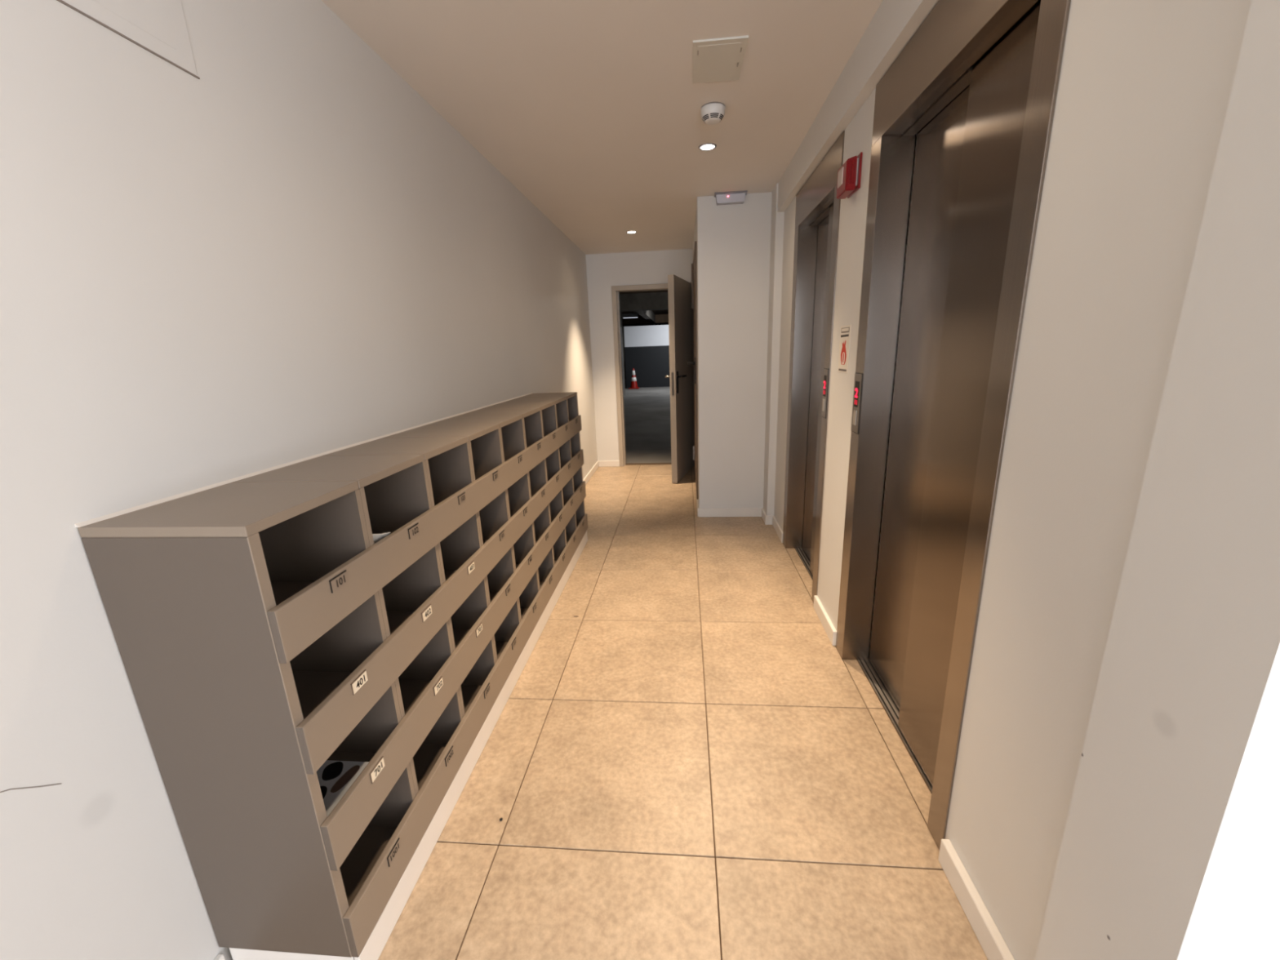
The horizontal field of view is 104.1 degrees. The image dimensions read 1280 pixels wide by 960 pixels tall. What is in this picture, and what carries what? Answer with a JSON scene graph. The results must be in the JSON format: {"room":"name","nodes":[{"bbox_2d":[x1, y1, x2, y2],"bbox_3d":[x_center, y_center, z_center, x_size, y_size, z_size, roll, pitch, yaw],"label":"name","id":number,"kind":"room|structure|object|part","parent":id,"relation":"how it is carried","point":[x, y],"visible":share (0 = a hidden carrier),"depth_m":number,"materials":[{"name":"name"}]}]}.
{"room":"elevator lobby","nodes":[
{"label":"elevator lobby","id":0,"kind":"room"},
{"bbox_2d":[0,0,597,959],"bbox_3d":[-1.037,-0.161,1.175,0.200,2.441,9.570,-1,15,5],"label":"wall","id":1,"kind":"structure","parent":0,"point":[282,253],"depth_m":1.02,"materials":[{"name":"white paint"}]},
{"bbox_2d":[0,782,62,792],"bbox_3d":[-0.964,0.485,0.777,0.002,0.063,0.089,-1,15,5],"label":"scuff mark","id":2,"kind":"object","parent":1,"relation":"attached to","point":[61,783],"visible":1,"depth_m":0.79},
{"bbox_2d":[57,0,199,79],"bbox_3d":[-0.984,-0.953,0.746,0.003,0.336,0.603,-1,15,5],"label":"hatch","id":3,"kind":"object","parent":1,"relation":"attached to","point":[159,27],"visible":1,"depth_m":0.98,"materials":[{"name":"white paint"}]},
{"bbox_3d":[-0.984,-0.949,0.743,0.001,0.263,0.523,-1,15,5],"label":"door","id":4,"kind":"part","parent":3,"relation":"part of","materials":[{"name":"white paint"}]},
{"bbox_2d":[214,953,225,959],"bbox_3d":[-1.103,1.623,-0.973,0.013,0.072,4.316,-1,15,5],"label":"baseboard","id":5,"kind":"structure","parent":1,"relation":"attached to","point":[220,957],"depth_m":1.09,"materials":[{"name":"white wood"}]},
{"bbox_2d":[582,461,599,484],"bbox_3d":[-0.594,0.101,4.818,0.013,0.072,2.325,-1,15,5],"label":"baseboard","id":6,"kind":"structure","parent":1,"relation":"attached to","point":[596,466],"depth_m":5.46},
{"bbox_2d":[321,0,882,254],"bbox_3d":[1.131,-1.331,0.677,4.637,0.120,9.570,-1,15,5],"label":"ceiling","id":7,"kind":"structure","parent":0,"point":[590,109],"depth_m":2.00,"materials":[{"name":"paint"}]},
{"bbox_2d":[626,231,636,233],"bbox_3d":[-0.075,-2.196,4.421,0.096,0.003,0.096,-1,15,5],"label":"recessed light","id":8,"kind":"object","parent":7,"relation":"in","point":[627,232],"visible":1,"depth_m":4.42,"materials":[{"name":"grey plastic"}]},
{"bbox_2d":[697,142,716,151],"bbox_3d":[0.353,-1.741,2.609,0.096,0.003,0.096,-1,15,5],"label":"recessed light","id":9,"kind":"object","parent":7,"relation":"in","point":[708,146],"visible":1,"depth_m":2.60,"materials":[{"name":"grey plastic"}]},
{"bbox_2d":[700,102,724,124],"bbox_3d":[0.320,-1.603,2.191,0.108,0.058,0.108,-1,15,5],"label":"smoke detector","id":10,"kind":"object","parent":7,"relation":"attached to","point":[713,113],"visible":1,"depth_m":2.16,"materials":[{"name":"white plastic"}]},
{"bbox_2d":[710,112,719,117],"bbox_3d":[0.322,-1.578,2.157,0.039,0.013,0.013,-3,15,-2],"label":"vent","id":11,"kind":"object","parent":10,"relation":"attached to","point":[712,114],"depth_m":2.16,"materials":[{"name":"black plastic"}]},
{"bbox_2d":[692,35,748,83],"bbox_3d":[0.286,-1.533,1.829,0.188,0.008,0.274,-1,15,5],"label":"ceiling hatch","id":12,"kind":"object","parent":7,"relation":"attached to","point":[714,60],"visible":1,"depth_m":1.81,"materials":[{"name":"grey paint"}]},
{"bbox_3d":[0.286,-1.531,1.829,0.148,0.001,0.226,-1,15,5],"label":"panel","id":13,"kind":"part","parent":12,"relation":"part of","materials":[{"name":"grey paint"}]},
{"bbox_2d":[586,248,693,461],"bbox_3d":[0.453,-1.321,5.631,1.987,2.341,0.140,-1,15,5],"label":"wall","id":14,"kind":"structure","parent":0,"point":[604,271],"depth_m":5.46,"materials":[{"name":"white paint"}]},
{"bbox_2d":[598,460,619,466],"bbox_3d":[-0.366,-0.194,5.920,0.249,0.072,0.013,-1,15,5],"label":"baseboard","id":15,"kind":"structure","parent":14,"relation":"attached to","point":[602,463],"depth_m":5.92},
{"bbox_2d":[611,274,694,483],"bbox_3d":[0.137,-1.052,5.299,0.888,2.010,0.971,-1,15,5],"label":"door","id":16,"kind":"structure","parent":14,"relation":"in","point":[681,375],"depth_m":5.17,"materials":[{"name":"beige paint"}]},
{"bbox_3d":[-0.246,-1.151,5.730,0.050,2.009,0.154,-1,15,5],"label":"frame","id":17,"kind":"part","parent":16,"relation":"part of","materials":[{"name":"beige paint"}]},
{"bbox_3d":[0.148,-2.104,5.445,0.809,0.050,0.154,-1,15,5],"label":"frame","id":18,"kind":"part","parent":16,"relation":"part of","materials":[{"name":"beige paint"}]},
{"bbox_3d":[0.317,-0.929,4.818,0.022,0.220,0.003,3,15,18],"label":"lock plate","id":19,"kind":"part","parent":16,"relation":"part of","materials":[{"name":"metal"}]},
{"bbox_3d":[0.366,-0.951,4.855,0.010,0.210,0.040,3,15,18],"label":"handle plate","id":20,"kind":"part","parent":16,"relation":"part of","materials":[{"name":"black plastic"}]},
{"bbox_2d":[618,289,668,315],"bbox_3d":[0.798,-5.454,15.032,13.000,0.150,20.130,-1,15,5],"label":"ceiling","id":21,"kind":"structure","parent":0,"point":[665,311],"depth_m":18.13,"materials":[{"name":"brown concrete"}]},
{"bbox_2d":[622,313,638,318],"bbox_3d":[-0.374,-6.375,19.370,0.600,0.164,0.200,-1,15,5],"label":"lamp","id":22,"kind":"object","parent":21,"relation":"attached to","point":[624,315],"visible":0.97,"depth_m":19.28,"materials":[{"name":"white paint"}]},
{"bbox_2d":[618,292,668,311],"bbox_3d":[0.604,-4.583,12.777,13.000,0.390,0.450,-1,15,5],"label":"beam","id":23,"kind":"structure","parent":21,"relation":"attached to","point":[653,300],"depth_m":12.61,"materials":[{"name":"concrete"}]},
{"bbox_2d":[622,314,668,324],"bbox_3d":[1.294,-6.687,20.646,13.000,0.320,0.400,-1,15,5],"label":"beam","id":24,"kind":"structure","parent":21,"relation":"attached to","point":[660,318],"depth_m":20.57,"materials":[{"name":"brown concrete"}]},
{"bbox_2d":[622,323,668,377],"bbox_3d":[1.709,-6.641,25.188,13.000,2.720,0.200,-1,15,5],"label":"wall","id":25,"kind":"structure","parent":0,"point":[649,324],"depth_m":25.03,"materials":[{"name":"concrete"}]},
{"bbox_2d":[635,310,660,325],"bbox_3d":[0.393,-6.215,18.956,0.200,0.320,12.250,-1,15,5],"label":"duct","id":26,"kind":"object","parent":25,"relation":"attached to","point":[648,315],"depth_m":17.51,"materials":[{"name":"metal"}]},
{"bbox_2d":[623,324,670,387],"bbox_3d":[3.515,-4.529,17.884,8.131,2.175,0.202,-1,15,5],"label":"wall","id":27,"kind":"structure","parent":0,"point":[646,348],"depth_m":18.07,"materials":[{"name":"white paint"}]},
{"bbox_2d":[377,377,987,959],"bbox_3d":[0.492,-1.475,11.116,13.000,0.120,29.747,-1,15,5],"label":"floor","id":28,"kind":"structure","parent":0,"point":[687,764],"depth_m":1.57,"materials":[{"name":"brown tile"}]},
{"bbox_2d":[75,391,587,959],"bbox_3d":[-0.667,0.254,2.251,0.330,1.070,2.660,-1,15,5],"label":"mailboxes","id":29,"kind":"object","parent":28,"relation":"on","point":[264,635],"visible":1,"depth_m":1.12,"materials":[{"name":"grey wood"}]},
{"bbox_3d":[-0.788,0.558,0.974,0.310,0.960,0.024,-1,15,5],"label":"panel","id":30,"kind":"part","parent":29,"relation":"part of","materials":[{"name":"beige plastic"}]},
{"bbox_3d":[-0.794,0.051,0.982,0.310,0.019,0.296,-1,15,5],"label":"panel","id":31,"kind":"part","parent":29,"relation":"part of","materials":[{"name":"wood"}]},
{"bbox_2d":[271,582,313,605],"bbox_3d":[-0.782,0.281,1.046,0.302,0.018,0.258,-1,15,5],"label":"shelf","id":32,"kind":"object","parent":29,"relation":"attached to","point":[282,591],"depth_m":1.14,"materials":[{"name":"brown wood"}]},
{"bbox_2d":[292,671,351,719],"bbox_3d":[-0.773,0.514,1.107,0.302,0.018,0.258,-1,15,5],"label":"shelf","id":33,"kind":"object","parent":29,"relation":"attached to","point":[313,687],"depth_m":1.18,"materials":[{"name":"brown wood"}]},
{"bbox_3d":[-0.769,-0.025,1.267,0.310,0.019,0.291,-1,15,5],"label":"panel","id":34,"kind":"part","parent":29,"relation":"part of","materials":[{"name":"wood"}]},
{"bbox_3d":[-0.616,0.208,1.021,0.003,0.024,0.048,-1,15,5],"label":"label plate","id":35,"kind":"part","parent":29,"relation":"part of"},
{"bbox_2d":[316,760,368,816],"bbox_3d":[-0.786,0.733,1.145,0.241,0.015,0.209,-1,15,5],"label":"magazine","id":36,"kind":"object","parent":29,"relation":"on","point":[335,778],"visible":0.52,"depth_m":1.19,"materials":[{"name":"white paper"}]},
{"bbox_2d":[327,751,375,761],"bbox_3d":[-0.765,0.744,1.166,0.302,0.018,0.258,-1,15,5],"label":"shelf","id":37,"kind":"object","parent":29,"relation":"attached to","point":[335,756],"depth_m":1.27,"materials":[{"name":"brown wood"}]},
{"bbox_3d":[-0.608,0.439,1.081,0.003,0.024,0.048,-1,15,5],"label":"label plate","id":38,"kind":"part","parent":29,"relation":"part of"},
{"bbox_2d":[339,826,396,906],"bbox_3d":[-0.756,0.976,1.227,0.302,0.018,0.258,-1,15,5],"label":"shelf","id":39,"kind":"object","parent":29,"relation":"attached to","point":[360,861],"depth_m":1.26,"materials":[{"name":"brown wood"}]},
{"bbox_3d":[-0.600,0.662,1.139,0.003,0.024,0.048,-1,15,5],"label":"label plate","id":40,"kind":"part","parent":29,"relation":"part of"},
{"bbox_2d":[372,532,390,543],"bbox_3d":[-0.655,0.167,1.217,0.073,0.104,0.079,-1,15,5],"label":"flyer","id":41,"kind":"object","parent":29,"relation":"on","point":[376,537],"visible":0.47,"depth_m":1.20,"materials":[{"name":"white paper"}]},
{"bbox_3d":[-0.744,-0.099,1.550,0.310,0.019,0.291,-1,15,5],"label":"panel","id":42,"kind":"part","parent":29,"relation":"part of","materials":[{"name":"wood"}]},
{"bbox_3d":[-0.591,0.894,1.199,0.003,0.024,0.048,-1,15,5],"label":"label plate","id":43,"kind":"part","parent":29,"relation":"part of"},
{"bbox_2d":[386,611,413,635],"bbox_3d":[-0.749,0.440,1.387,0.302,0.018,0.263,-1,15,5],"label":"shelf","id":44,"kind":"object","parent":29,"relation":"attached to","point":[395,619],"depth_m":1.47,"materials":[{"name":"brown wood"}]},
{"bbox_3d":[-0.591,0.135,1.304,0.003,0.024,0.048,-1,15,5],"label":"label plate","id":45,"kind":"part","parent":29,"relation":"part of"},
{"bbox_2d":[398,679,431,714],"bbox_3d":[-0.740,0.670,1.447,0.302,0.018,0.263,-1,15,5],"label":"shelf","id":46,"kind":"object","parent":29,"relation":"attached to","point":[411,689],"depth_m":1.52,"materials":[{"name":"brown wood"}]},
{"bbox_3d":[-0.583,0.365,1.364,0.003,0.024,0.048,-1,15,5],"label":"label plate","id":47,"kind":"part","parent":29,"relation":"part of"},
{"bbox_2d":[413,742,446,790],"bbox_3d":[-0.732,0.903,1.507,0.302,0.018,0.263,-1,15,5],"label":"shelf","id":48,"kind":"object","parent":29,"relation":"attached to","point":[427,755],"depth_m":1.57,"materials":[{"name":"brown wood"}]},
{"bbox_3d":[-0.575,0.588,1.421,0.003,0.024,0.048,-1,15,5],"label":"label plate","id":49,"kind":"part","parent":29,"relation":"part of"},
{"bbox_3d":[-0.719,-0.173,1.833,0.310,0.019,0.291,-1,15,5],"label":"panel","id":50,"kind":"part","parent":29,"relation":"part of","materials":[{"name":"wood"}]},
{"bbox_3d":[-0.566,0.821,1.482,0.003,0.024,0.048,-1,15,5],"label":"label plate","id":51,"kind":"part","parent":29,"relation":"part of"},
{"bbox_2d":[444,569,457,580],"bbox_3d":[-0.724,0.366,1.670,0.302,0.018,0.263,-1,15,5],"label":"shelf","id":52,"kind":"object","parent":29,"relation":"attached to","point":[448,573],"depth_m":1.77,"materials":[{"name":"brown wood"}]},
{"bbox_2d":[453,629,470,648],"bbox_3d":[-0.716,0.596,1.730,0.302,0.018,0.263,-1,15,5],"label":"shelf","id":53,"kind":"object","parent":29,"relation":"attached to","point":[459,634],"depth_m":1.81,"materials":[{"name":"brown wood"}]},
{"bbox_3d":[-0.566,0.059,1.587,0.003,0.024,0.048,-1,15,5],"label":"label plate","id":54,"kind":"part","parent":29,"relation":"part of","materials":[{"name":"grey metal"}]},
{"bbox_2d":[460,684,481,713],"bbox_3d":[-0.707,0.828,1.790,0.302,0.018,0.263,-1,15,5],"label":"shelf","id":55,"kind":"object","parent":29,"relation":"attached to","point":[469,692],"depth_m":1.86,"materials":[{"name":"brown wood"}]},
{"bbox_3d":[-0.558,0.290,1.647,0.003,0.024,0.048,-1,15,5],"label":"label plate","id":56,"kind":"part","parent":29,"relation":"part of","materials":[{"name":"white plastic"}]},
{"bbox_3d":[-0.694,-0.248,2.115,0.310,0.019,0.291,-1,15,5],"label":"panel","id":57,"kind":"part","parent":29,"relation":"part of","materials":[{"name":"wood"}]},
{"bbox_3d":[-0.550,0.512,1.704,0.003,0.024,0.048,-1,15,5],"label":"label plate","id":58,"kind":"part","parent":29,"relation":"part of","materials":[{"name":"white plastic"}]},
{"bbox_3d":[-0.541,0.746,1.765,0.003,0.024,0.048,-1,15,5],"label":"label plate","id":59,"kind":"part","parent":29,"relation":"part of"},
{"bbox_2d":[488,591,498,602],"bbox_3d":[-0.691,0.522,2.013,0.302,0.018,0.263,-1,15,5],"label":"shelf","id":60,"kind":"object","parent":29,"relation":"attached to","point":[492,594],"depth_m":2.11,"materials":[{"name":"brown wood"}]},
{"bbox_3d":[-0.541,-0.014,1.870,0.003,0.024,0.048,-1,15,5],"label":"label plate","id":61,"kind":"part","parent":29,"relation":"part of","materials":[{"name":"grey metal"}]},
{"bbox_3d":[-0.669,-0.322,2.398,0.310,0.019,0.291,-1,15,5],"label":"panel","id":62,"kind":"part","parent":29,"relation":"part of","materials":[{"name":"wood"}]},
{"bbox_2d":[495,641,507,659],"bbox_3d":[-0.682,0.754,2.073,0.302,0.018,0.263,-1,15,5],"label":"shelf","id":63,"kind":"object","parent":29,"relation":"attached to","point":[500,646],"depth_m":2.15,"materials":[{"name":"brown wood"}]},
{"bbox_3d":[-0.525,0.440,1.988,0.003,0.024,0.048,-1,15,5],"label":"label plate","id":64,"kind":"part","parent":29,"relation":"part of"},
{"bbox_3d":[-0.516,0.671,2.048,0.003,0.024,0.048,-1,15,5],"label":"label plate","id":65,"kind":"part","parent":29,"relation":"part of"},
{"bbox_3d":[-0.644,-0.396,2.681,0.310,0.019,0.291,-1,15,5],"label":"panel","id":66,"kind":"part","parent":29,"relation":"part of","materials":[{"name":"wood"}]},
{"bbox_2d":[520,608,528,618],"bbox_3d":[-0.657,0.679,2.356,0.302,0.018,0.263,-1,15,5],"label":"shelf","id":67,"kind":"object","parent":29,"relation":"attached to","point":[523,611],"depth_m":2.44,"materials":[{"name":"brown wood"}]},
{"bbox_3d":[-0.620,-0.471,2.964,0.310,0.019,0.291,-1,15,5],"label":"panel","id":68,"kind":"part","parent":29,"relation":"part of","materials":[{"name":"wood"}]},
{"bbox_3d":[-0.594,-0.547,3.255,0.310,0.019,0.307,-1,15,5],"label":"panel","id":69,"kind":"part","parent":29,"relation":"part of","materials":[{"name":"wood"}]},
{"bbox_3d":[-0.565,-0.109,3.514,0.310,0.960,0.024,-1,15,5],"label":"panel","id":70,"kind":"part","parent":29,"relation":"part of","materials":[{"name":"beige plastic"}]},
{"bbox_2d":[619,311,625,396],"bbox_3d":[-0.733,-3.853,14.794,0.453,2.719,0.358,-1,15,5],"label":"concrete pillar","id":71,"kind":"structure","parent":28,"relation":"on","point":[620,313],"depth_m":14.74,"materials":[{"name":"white paint"}]},
{"bbox_2d":[628,368,639,389],"bbox_3d":[-0.223,-3.641,17.897,0.370,0.715,0.370,-1,15,5],"label":"traffic cone","id":72,"kind":"object","parent":28,"relation":"on","point":[633,380],"visible":1,"depth_m":17.83,"materials":[{"name":"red plastic"}]},
{"bbox_2d":[693,191,772,508],"bbox_3d":[0.938,-1.075,4.615,0.843,2.341,1.861,-1,15,5],"label":"wall column","id":73,"kind":"structure","parent":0,"point":[733,241],"depth_m":3.70,"materials":[{"name":"white paint"}]},
{"bbox_2d":[687,240,697,505],"bbox_3d":[0.467,-0.911,4.508,0.078,2.109,0.950,-1,15,5],"label":"door","id":74,"kind":"structure","parent":73,"relation":"attached to","point":[694,284],"depth_m":4.30,"materials":[{"name":"brown paint"}]},
{"bbox_3d":[0.430,-0.979,4.179,0.064,0.026,0.138,-1,15,5],"label":"lever","id":75,"kind":"part","parent":74,"relation":"part of","materials":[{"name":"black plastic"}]},
{"bbox_3d":[0.539,-1.002,4.945,0.012,2.059,0.050,-1,15,5],"label":"frame","id":76,"kind":"part","parent":74,"relation":"part of","materials":[{"name":"brown paint"}]},
{"bbox_3d":[0.464,-1.907,4.247,0.012,0.050,0.950,-1,15,5],"label":"frame","id":77,"kind":"part","parent":74,"relation":"part of","materials":[{"name":"brown paint"}]},
{"bbox_3d":[0.460,-0.908,4.141,0.013,0.210,0.050,-1,15,5],"label":"handle plate","id":78,"kind":"part","parent":74,"relation":"part of","materials":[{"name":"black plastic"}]},
{"bbox_3d":[0.463,-0.773,4.078,0.012,2.059,0.050,-1,15,5],"label":"frame","id":79,"kind":"part","parent":74,"relation":"part of","materials":[{"name":"brown paint"}]},
{"bbox_2d":[696,499,698,516],"bbox_3d":[0.483,0.231,4.163,0.013,0.072,0.251,-1,15,5],"label":"baseboard","id":80,"kind":"structure","parent":73,"relation":"attached to","point":[697,501],"depth_m":4.05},
{"bbox_2d":[698,507,763,516],"bbox_3d":[0.731,0.262,4.013,0.510,0.072,0.013,-1,15,5],"label":"baseboard","id":81,"kind":"structure","parent":73,"relation":"attached to","point":[724,512],"depth_m":4.00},
{"bbox_2d":[714,191,747,205],"bbox_3d":[0.620,-1.929,3.414,0.220,0.062,0.074,-1,15,5],"label":"emergency light","id":82,"kind":"object","parent":73,"relation":"attached to","point":[735,197],"visible":1,"depth_m":3.39,"materials":[{"name":"grey plastic"}]},
{"bbox_2d":[763,182,784,515],"bbox_3d":[1.104,-0.819,3.605,0.335,2.341,0.189,-1,15,5],"label":"wall","id":83,"kind":"structure","parent":0,"point":[777,218],"depth_m":3.53,"materials":[{"name":"white paint"}]},
{"bbox_2d":[761,508,767,524],"bbox_3d":[0.970,0.284,3.893,0.013,0.072,0.189,-1,15,5],"label":"baseboard","id":84,"kind":"object","parent":83,"relation":"attached to","point":[764,516],"visible":1,"depth_m":3.84,"materials":[{"name":"white wood"}]},
{"bbox_2d":[766,515,772,524],"bbox_3d":[0.989,0.306,3.806,0.041,0.072,0.013,-1,15,5],"label":"baseboard","id":85,"kind":"structure","parent":83,"relation":"attached to","point":[769,522],"depth_m":3.80,"materials":[{"name":"white wood"}]},
{"bbox_2d":[777,0,938,212],"bbox_3d":[0.937,-1.469,1.813,0.325,0.171,2.963,-1,15,5],"label":"wall","id":86,"kind":"structure","parent":0,"point":[894,24],"depth_m":1.79,"materials":[{"name":"white paint"}]},
{"bbox_2d":[773,0,1251,959],"bbox_3d":[1.000,-0.337,2.105,0.281,2.170,2.963,-1,15,5],"label":"wall","id":87,"kind":"structure","parent":0,"point":[1144,86],"depth_m":0.87,"materials":[{"name":"white paint"}]},
{"bbox_2d":[772,515,782,542],"bbox_3d":[1.000,0.352,3.625,0.013,0.072,0.383,-1,15,5],"label":"baseboard","id":88,"kind":"structure","parent":87,"relation":"attached to","point":[775,522],"depth_m":3.59,"materials":[{"name":"white wood"}]},
{"bbox_2d":[782,130,844,603],"bbox_3d":[0.992,-0.490,2.742,0.178,2.186,0.890,-1,15,5],"label":"elevator","id":89,"kind":"object","parent":87,"relation":"attached to","point":[817,215],"visible":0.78,"depth_m":2.91,"materials":[{"name":"metal"}]},
{"bbox_3d":[1.048,0.559,3.006,0.070,0.022,0.713,-1,15,5],"label":"sill","id":90,"kind":"part","parent":89,"relation":"part of","materials":[{"name":"metal"}]},
{"bbox_3d":[1.045,-0.467,2.889,0.025,2.004,0.402,-1,15,5],"label":"door panel","id":91,"kind":"part","parent":89,"relation":"part of","materials":[{"name":"metal"}]},
{"bbox_3d":[0.979,-0.378,2.558,0.025,2.004,0.373,-1,15,5],"label":"door panel","id":92,"kind":"part","parent":89,"relation":"part of","materials":[{"name":"metal"}]},
{"bbox_3d":[0.873,-0.409,2.354,0.004,0.223,0.070,-1,15,5],"label":"call panel","id":93,"kind":"part","parent":89,"relation":"part of","materials":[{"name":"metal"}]},
{"bbox_2d":[813,595,836,645],"bbox_3d":[0.892,0.671,2.411,0.017,0.072,0.344,-1,15,5],"label":"baseboard","id":94,"kind":"structure","parent":87,"relation":"attached to","point":[826,622],"depth_m":2.37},
{"bbox_2d":[837,324,850,373],"bbox_3d":[0.854,-0.547,2.087,0.002,0.190,0.131,-1,15,5],"label":"notice","id":95,"kind":"object","parent":87,"relation":"attached to","point":[845,333],"visible":1,"depth_m":2.08,"materials":[{"name":"white paper"}]},
{"bbox_2d":[840,340,846,364],"bbox_3d":[0.854,-0.535,2.092,0.001,0.100,0.076,-1,15,5],"label":"print","id":96,"kind":"object","parent":95,"relation":"on","point":[843,343],"depth_m":2.09},
{"bbox_2d":[835,151,862,199],"bbox_3d":[0.804,-1.171,1.928,0.056,0.123,0.135,-1,15,5],"label":"fire alarm","id":97,"kind":"object","parent":87,"relation":"attached to","point":[849,175],"visible":1,"depth_m":1.88,"materials":[{"name":"red plastic"}]},
{"bbox_3d":[0.828,-1.173,1.925,0.008,0.120,0.135,-1,15,5],"label":"plate","id":98,"kind":"part","parent":97,"relation":"part of","materials":[{"name":"red plastic"}]},
{"bbox_2d":[835,0,1071,850],"bbox_3d":[0.883,-0.165,1.508,0.178,2.186,0.950,-1,15,5],"label":"entrance","id":99,"kind":"object","parent":87,"relation":"attached to","point":[976,83],"visible":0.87,"depth_m":1.44,"materials":[{"name":"metal"}]},
{"bbox_3d":[0.835,-0.296,1.923,0.004,0.223,0.078,-1,15,5],"label":"call panel","id":100,"kind":"part","parent":99,"relation":"part of","materials":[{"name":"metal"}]},
{"bbox_3d":[0.940,0.883,1.771,0.070,0.022,0.781,-1,15,5],"label":"sill","id":101,"kind":"part","parent":99,"relation":"part of","materials":[{"name":"metal"}]},
{"bbox_3d":[0.938,-0.147,1.673,0.025,2.004,0.432,-1,15,5],"label":"door panel","id":102,"kind":"part","parent":99,"relation":"part of","materials":[{"name":"metal"}]},
{"bbox_3d":[0.869,-0.050,1.309,0.025,2.004,0.411,-1,15,5],"label":"door panel","id":103,"kind":"part","parent":99,"relation":"part of","materials":[{"name":"metal"}]},
{"bbox_2d":[937,839,1014,959],"bbox_3d":[0.777,1.009,1.128,0.021,0.072,0.360,-1,15,5],"label":"baseboard","id":104,"kind":"structure","parent":87,"relation":"attached to","point":[991,940],"depth_m":1.16,"materials":[{"name":"white wood"}]},
{"bbox_2d":[1035,0,1279,959],"bbox_3d":[0.842,-0.020,0.564,0.325,2.341,0.194,-1,15,5],"label":"wall","id":105,"kind":"structure","parent":0,"point":[1170,850],"depth_m":0.61,"materials":[{"name":"white paint"}]}
]}

